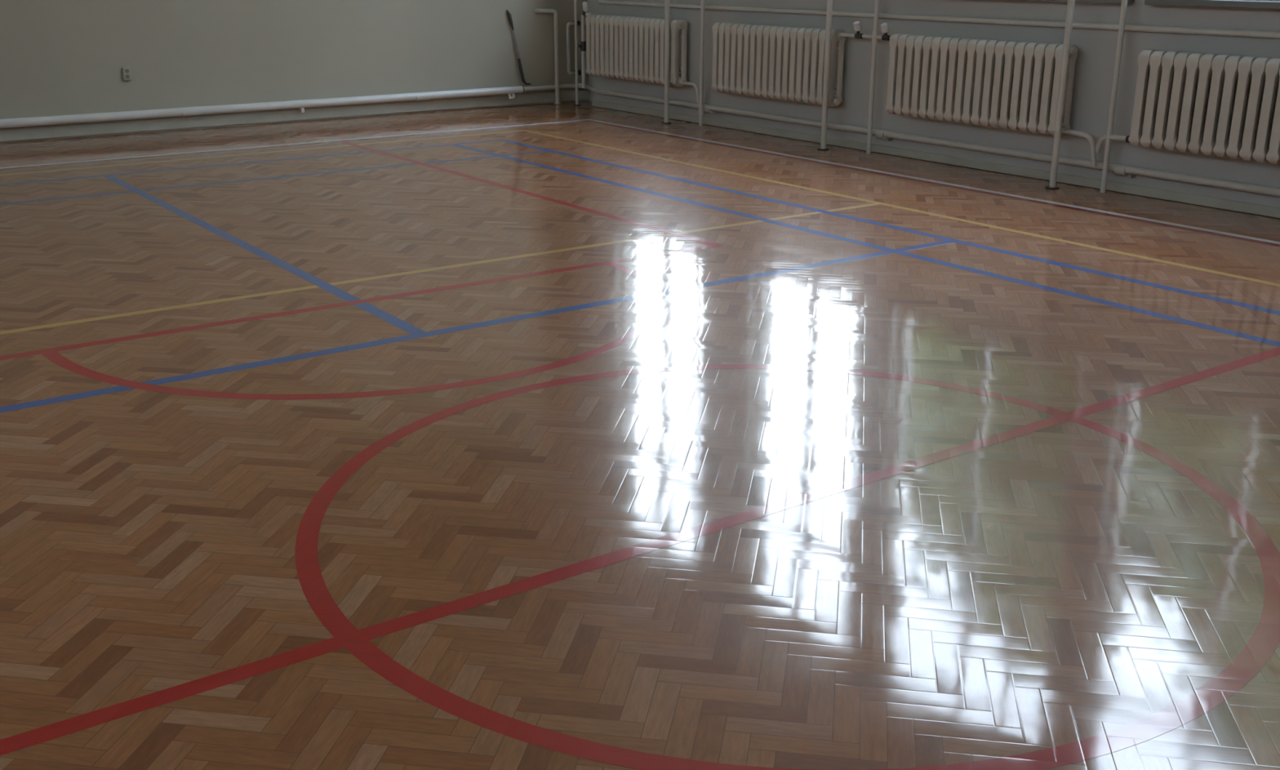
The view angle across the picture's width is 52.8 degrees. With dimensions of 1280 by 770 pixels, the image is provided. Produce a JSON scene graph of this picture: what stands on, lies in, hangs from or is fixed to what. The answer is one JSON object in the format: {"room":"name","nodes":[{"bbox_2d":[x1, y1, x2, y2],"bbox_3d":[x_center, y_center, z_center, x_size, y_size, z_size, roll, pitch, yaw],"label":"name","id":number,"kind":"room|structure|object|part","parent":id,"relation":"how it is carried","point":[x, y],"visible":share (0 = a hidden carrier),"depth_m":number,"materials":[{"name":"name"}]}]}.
{"room":"school gymnasium","nodes":[
{"label":"school gymnasium","id":0,"kind":"room"},
{"bbox_2d":[0,0,588,142],"bbox_3d":[-4.905,-4.428,9.485,10.620,5.200,0.200,-13,22,-33],"label":"wall","id":1,"kind":"structure","parent":0,"point":[58,57],"depth_m":11.10,"materials":[{"name":"beige paint"}]},
{"bbox_2d":[121,66,131,79],"bbox_3d":[-4.180,-2.536,10.509,0.060,0.105,0.032,-13,22,-33],"label":"wall socket","id":2,"kind":"object","parent":1,"relation":"attached to","point":[126,74],"visible":1,"depth_m":10.50,"materials":[{"name":"plastic"}]},
{"bbox_2d":[0,85,523,128],"bbox_3d":[-5.146,-1.980,9.925,9.780,0.108,0.100,-13,22,-33],"label":"pipe","id":3,"kind":"object","parent":1,"relation":"attached to","point":[300,104],"visible":1,"depth_m":11.08,"materials":[{"name":"white metal"}]},
{"bbox_2d":[507,93,513,99],"bbox_3d":[-1.265,-2.804,12.519,0.044,0.060,0.060,-13,22,-33],"label":"tap","id":4,"kind":"object","parent":3,"relation":"attached to","point":[508,95],"visible":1,"depth_m":12.51,"materials":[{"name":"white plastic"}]},
{"bbox_2d":[0,89,589,141],"bbox_3d":[-4.845,-1.988,10.203,10.620,0.093,0.016,-13,22,-33],"label":"baseboard","id":5,"kind":"structure","parent":1,"relation":"attached to","point":[122,126],"depth_m":11.28,"materials":[{"name":"paint"}]},
{"bbox_2d":[506,9,530,84],"bbox_3d":[-1.176,-3.269,12.507,0.232,0.713,0.035,-10,21,-28],"label":"stick","id":6,"kind":"object","parent":1,"relation":"hanging from","point":[509,16],"visible":1,"depth_m":12.50,"materials":[{"name":"black rubber"}]},
{"bbox_2d":[566,20,587,75],"bbox_3d":[-0.611,-3.361,12.871,0.280,0.525,0.048,-13,22,-33],"label":"pipe","id":7,"kind":"object","parent":1,"relation":"attached to","point":[579,23],"visible":0.9,"depth_m":12.80,"materials":[{"name":"white metal"}]},
{"bbox_2d":[0,100,1279,769],"bbox_3d":[0.354,0.413,3.367,11.080,0.121,18.250,-13,22,-33],"label":"floor","id":8,"kind":"structure","parent":0,"point":[564,435],"depth_m":3.81,"materials":[{"name":"brown wood"}]},
{"bbox_2d":[533,8,560,103],"bbox_3d":[-0.906,-3.228,12.687,0.251,0.910,0.087,-6,19,-17],"label":"pipe","id":9,"kind":"object","parent":8,"relation":"on","point":[554,11],"visible":1,"depth_m":12.68,"materials":[{"name":"metal"}]},
{"bbox_2d":[573,0,580,105],"bbox_3d":[-0.618,-5.224,11.896,0.072,5.198,0.072,-13,22,-33],"label":"steel post","id":10,"kind":"object","parent":8,"relation":"on","point":[575,1],"visible":1,"depth_m":12.55,"materials":[{"name":"metal"}]},
{"bbox_2d":[661,0,671,124],"bbox_3d":[0.234,-4.770,10.532,0.086,5.198,0.086,-13,22,-33],"label":"steel post","id":11,"kind":"object","parent":8,"relation":"on","point":[666,2],"visible":1,"depth_m":11.17,"materials":[{"name":"metal"}]},
{"bbox_2d":[681,0,704,126],"bbox_3d":[0.461,-4.736,10.429,0.056,5.196,0.291,-13,22,-33],"label":"riser pipe","id":12,"kind":"object","parent":8,"relation":"on","point":[699,94],"visible":1,"depth_m":11.01,"materials":[{"name":"white metal"}]},
{"bbox_2d":[817,0,832,150],"bbox_3d":[1.395,-4.255,8.987,0.086,5.198,0.086,-13,22,-33],"label":"steel post","id":13,"kind":"object","parent":8,"relation":"on","point":[829,2],"visible":1,"depth_m":9.62,"materials":[{"name":"metal"}]},
{"bbox_3d":[1.393,-1.793,9.806,0.086,0.008,0.086,-13,22,-33],"label":"foot plate","id":14,"kind":"part","parent":13,"relation":"part of","materials":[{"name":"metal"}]},
{"bbox_2d":[840,0,891,154],"bbox_3d":[1.637,-4.199,8.815,0.088,5.196,0.555,-13,22,-33],"label":"riser pipe","id":15,"kind":"object","parent":8,"relation":"on","point":[875,37],"visible":0.97,"depth_m":9.38,"materials":[{"name":"white metal"}]},
{"bbox_3d":[1.581,-2.613,9.396,0.059,0.071,0.051,-13,22,-33],"label":"valve knob","id":16,"kind":"part","parent":15,"relation":"part of","materials":[{"name":"white plastic"}]},
{"bbox_3d":[1.741,-2.542,9.184,0.059,0.071,0.051,-13,22,-33],"label":"valve knob","id":17,"kind":"part","parent":15,"relation":"part of","materials":[{"name":"white plastic"}]},
{"bbox_2d":[1044,0,1075,189],"bbox_3d":[2.616,-3.713,7.361,0.086,5.198,0.086,-13,22,-33],"label":"steel post","id":18,"kind":"object","parent":8,"relation":"on","point":[1070,6],"visible":1,"depth_m":7.98,"materials":[{"name":"metal"}]},
{"bbox_3d":[2.614,-1.251,8.179,0.086,0.008,0.086,-13,22,-33],"label":"foot plate","id":19,"kind":"part","parent":18,"relation":"part of","materials":[{"name":"metal"}]},
{"bbox_2d":[1064,0,1129,192],"bbox_3d":[2.846,-3.682,7.263,0.068,5.196,0.496,-13,22,-33],"label":"riser pipe","id":20,"kind":"object","parent":8,"relation":"on","point":[1108,137],"visible":0.93,"depth_m":7.87,"materials":[{"name":"white metal"}]},
{"bbox_2d":[586,0,1279,217],"bbox_3d":[4.656,-3.073,5.437,0.520,5.200,18.250,-13,22,-33],"label":"wall","id":21,"kind":"structure","parent":0,"point":[1095,59],"depth_m":8.60,"materials":[{"name":"paint"}]},
{"bbox_2d":[585,13,687,86],"bbox_3d":[-0.032,-3.058,11.735,0.182,0.560,1.443,-13,22,-33],"label":"radiator","id":22,"kind":"object","parent":21,"relation":"attached to","point":[618,46],"visible":0.93,"depth_m":11.61,"materials":[{"name":"metal"}]},
{"bbox_2d":[577,1,592,88],"bbox_3d":[-0.518,-3.253,12.368,0.078,0.810,0.243,-9,20,-24],"label":"riser pipe","id":23,"kind":"object","parent":22,"relation":"attached to","point":[583,42],"visible":1,"depth_m":12.43,"materials":[{"name":"white metal"}]},
{"bbox_3d":[-0.518,-3.584,12.233,0.057,0.096,0.054,-13,22,-33],"label":"valve knob","id":24,"kind":"part","parent":23,"relation":"part of","materials":[{"name":"white plastic"}]},
{"bbox_2d":[711,22,845,106],"bbox_3d":[1.087,-2.562,10.245,0.182,0.560,1.468,-13,22,-33],"label":"radiator","id":25,"kind":"object","parent":21,"relation":"attached to","point":[786,63],"visible":0.98,"depth_m":10.12,"materials":[{"name":"metal"}]},
{"bbox_2d":[523,83,1279,196],"bbox_3d":[4.230,-0.681,6.019,0.673,0.084,17.613,-13,22,-33],"label":"pipe","id":26,"kind":"object","parent":21,"relation":"attached to","point":[1123,170],"visible":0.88,"depth_m":8.94,"materials":[{"name":"white metal"}]},
{"bbox_2d":[591,99,1279,217],"bbox_3d":[4.576,-0.525,5.915,0.014,0.057,17.370,-13,22,-33],"label":"baseboard","id":27,"kind":"structure","parent":21,"relation":"attached to","point":[1242,206],"depth_m":8.86,"materials":[{"name":"paint"}]},
{"bbox_2d":[598,0,1279,38],"bbox_3d":[4.556,-1.436,5.616,0.043,0.046,17.000,-13,22,-33],"label":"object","id":28,"kind":"object","parent":21,"relation":"attached to","point":[1238,33],"visible":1,"depth_m":8.59,"materials":[{"name":"white metal"}]},
{"bbox_2d":[885,33,1078,135],"bbox_3d":[2.268,-2.038,8.673,0.182,0.560,1.518,-13,22,-33],"label":"radiator","id":29,"kind":"object","parent":21,"relation":"attached to","point":[1004,84],"visible":0.98,"depth_m":8.55,"materials":[{"name":"metal"}]},
{"bbox_2d":[1014,0,1133,4],"bbox_3d":[2.449,-4.068,7.971,0.240,3.235,1.880,-13,22,-33],"label":"window","id":30,"kind":"structure","parent":21,"relation":"in","point":[1113,2],"depth_m":7.86,"materials":[{"name":"paint"}]},
{"bbox_2d":[1128,49,1279,164],"bbox_3d":[3.429,-1.524,7.128,0.182,0.560,1.518,-13,22,-33],"label":"radiator","id":31,"kind":"object","parent":21,"relation":"attached to","point":[1224,105],"visible":1,"depth_m":7.28,"materials":[{"name":"metal"}]},
{"bbox_2d":[1144,0,1279,8],"bbox_3d":[3.604,-3.556,6.434,0.240,3.235,1.860,-13,22,-33],"label":"window","id":32,"kind":"structure","parent":21,"relation":"in","point":[1211,3],"depth_m":7.21,"materials":[{"name":"paint"}]}
]}

